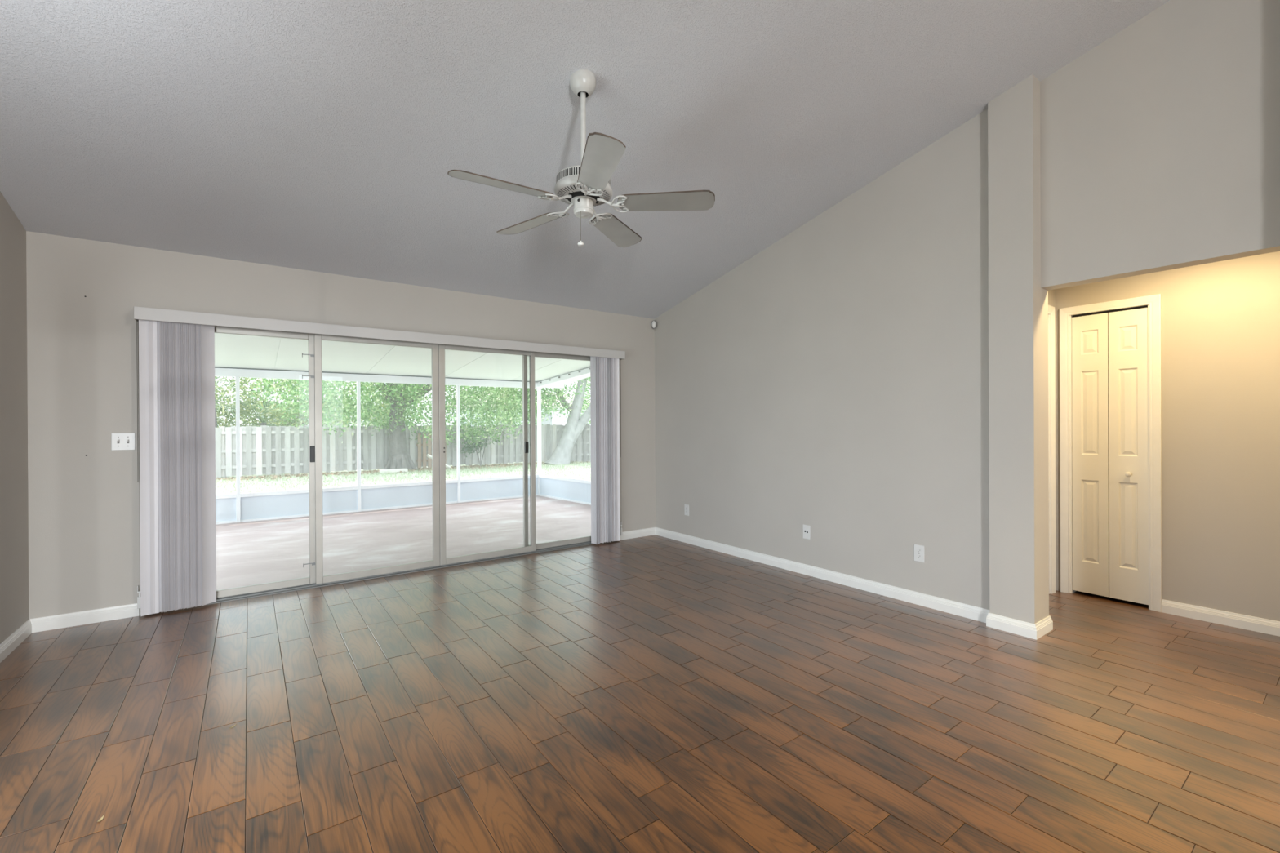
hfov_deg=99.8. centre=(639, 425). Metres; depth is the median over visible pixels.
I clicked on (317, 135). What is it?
ceiling
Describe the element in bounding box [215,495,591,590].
floor
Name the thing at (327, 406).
palm tree
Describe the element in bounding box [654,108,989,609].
wall
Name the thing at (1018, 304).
wall pillar
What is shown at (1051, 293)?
wall
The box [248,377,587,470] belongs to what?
oak tree
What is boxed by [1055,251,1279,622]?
wall
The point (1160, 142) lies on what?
wall header
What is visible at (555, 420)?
house
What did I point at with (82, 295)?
wall
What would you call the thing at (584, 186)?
ceiling fan
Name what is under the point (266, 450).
wooden fence
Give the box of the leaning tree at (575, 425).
[542,377,590,465]
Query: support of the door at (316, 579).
in the wall at (82, 295)
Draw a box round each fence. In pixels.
[215,424,529,477]
[416,432,446,467]
[535,423,591,462]
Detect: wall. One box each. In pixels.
[0,191,29,644]
[26,231,655,618]
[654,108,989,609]
[1048,288,1056,591]
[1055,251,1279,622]
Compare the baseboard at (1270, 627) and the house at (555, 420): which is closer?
the baseboard at (1270, 627)
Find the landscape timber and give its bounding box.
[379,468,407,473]
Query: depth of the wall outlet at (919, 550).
3.69 m
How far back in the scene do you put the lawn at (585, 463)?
14.99 m
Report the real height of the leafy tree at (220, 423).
4.758 m
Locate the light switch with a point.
(119, 441)
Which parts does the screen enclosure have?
chair rail, kick panel, rail, post, kick panel, chair rail, rail, post, kick panel, chair rail, rail, post, kick panel, rail, chair rail, post, rail, chair rail, kick panel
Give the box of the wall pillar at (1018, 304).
[987,74,1048,624]
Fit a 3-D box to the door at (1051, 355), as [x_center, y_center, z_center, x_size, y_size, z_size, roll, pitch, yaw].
[2.663,0.183,3.746,0.844,2.092,0.128,0,0,-36]
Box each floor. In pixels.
[0,534,1279,852]
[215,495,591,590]
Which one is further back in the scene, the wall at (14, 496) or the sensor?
the sensor
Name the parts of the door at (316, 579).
sliding panel, sliding panel, flush pull, flush pull, sliding panel, sliding panel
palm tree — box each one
[233,398,292,426]
[284,394,346,426]
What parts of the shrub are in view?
stem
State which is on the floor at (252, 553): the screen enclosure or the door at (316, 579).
the screen enclosure
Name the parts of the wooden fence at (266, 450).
picket panel, rail, post, rail, picket panel, picket panel, rail, picket panel, rail, post, rail, picket panel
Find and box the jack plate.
[803,524,810,539]
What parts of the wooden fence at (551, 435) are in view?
rail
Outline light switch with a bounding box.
[111,432,135,450]
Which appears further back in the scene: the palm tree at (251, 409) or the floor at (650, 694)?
the palm tree at (251, 409)
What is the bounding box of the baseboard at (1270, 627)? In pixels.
[1161,599,1279,636]
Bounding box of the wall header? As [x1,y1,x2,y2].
[1040,0,1279,290]
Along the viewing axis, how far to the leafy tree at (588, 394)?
23.60 m
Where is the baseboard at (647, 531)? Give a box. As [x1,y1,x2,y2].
[620,527,655,540]
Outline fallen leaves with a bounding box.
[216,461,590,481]
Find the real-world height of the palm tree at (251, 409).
2.489 m
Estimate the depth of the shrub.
18.73 m
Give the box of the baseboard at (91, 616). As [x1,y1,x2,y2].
[29,603,139,632]
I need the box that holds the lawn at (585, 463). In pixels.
[215,461,591,494]
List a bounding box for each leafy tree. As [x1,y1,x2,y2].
[214,376,271,427]
[221,377,373,426]
[337,382,431,426]
[460,386,558,431]
[555,377,590,424]
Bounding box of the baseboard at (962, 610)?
[655,527,989,622]
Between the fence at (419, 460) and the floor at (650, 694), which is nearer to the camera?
the floor at (650, 694)
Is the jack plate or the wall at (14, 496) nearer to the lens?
the wall at (14, 496)
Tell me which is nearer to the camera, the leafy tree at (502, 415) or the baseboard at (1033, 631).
the baseboard at (1033, 631)
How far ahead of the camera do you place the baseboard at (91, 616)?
3.40 m
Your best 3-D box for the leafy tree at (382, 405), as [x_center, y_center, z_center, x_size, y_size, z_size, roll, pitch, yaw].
[-10.744,-0.621,22.804,3.832,4.375,4.166,0,0,-36]
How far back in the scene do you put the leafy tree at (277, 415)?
18.90 m
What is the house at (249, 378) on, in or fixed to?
on the lawn at (585, 463)
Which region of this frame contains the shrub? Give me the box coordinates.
[460,425,497,466]
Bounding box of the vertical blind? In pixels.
[133,306,625,616]
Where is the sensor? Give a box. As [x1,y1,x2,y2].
[651,320,657,328]
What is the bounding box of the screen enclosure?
[214,367,591,524]
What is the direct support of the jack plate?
attached to the wall at (833, 381)
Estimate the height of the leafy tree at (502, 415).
5.162 m
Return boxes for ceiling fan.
[447,69,715,247]
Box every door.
[206,325,593,604]
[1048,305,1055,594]
[1059,293,1162,612]
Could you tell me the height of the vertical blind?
2.016 m
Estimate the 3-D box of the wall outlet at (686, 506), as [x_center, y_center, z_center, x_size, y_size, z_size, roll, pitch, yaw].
[0.491,0.891,5.659,0.009,0.115,0.072,0,0,-36]
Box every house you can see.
[248,377,388,426]
[445,390,590,445]
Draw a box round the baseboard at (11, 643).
[0,619,31,662]
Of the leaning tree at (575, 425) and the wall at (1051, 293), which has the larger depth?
the leaning tree at (575, 425)
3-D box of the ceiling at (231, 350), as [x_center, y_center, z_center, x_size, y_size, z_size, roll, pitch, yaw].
[-3.580,-0.983,6.451,8.201,0.485,4.696,0,0,-36]
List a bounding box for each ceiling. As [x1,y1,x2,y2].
[0,0,1169,319]
[214,333,590,385]
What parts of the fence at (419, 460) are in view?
rail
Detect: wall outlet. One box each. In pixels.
[684,504,688,515]
[914,544,924,562]
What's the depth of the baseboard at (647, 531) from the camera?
5.94 m
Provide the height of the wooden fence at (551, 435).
1.470 m
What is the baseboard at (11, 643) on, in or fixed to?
attached to the wall at (14, 496)

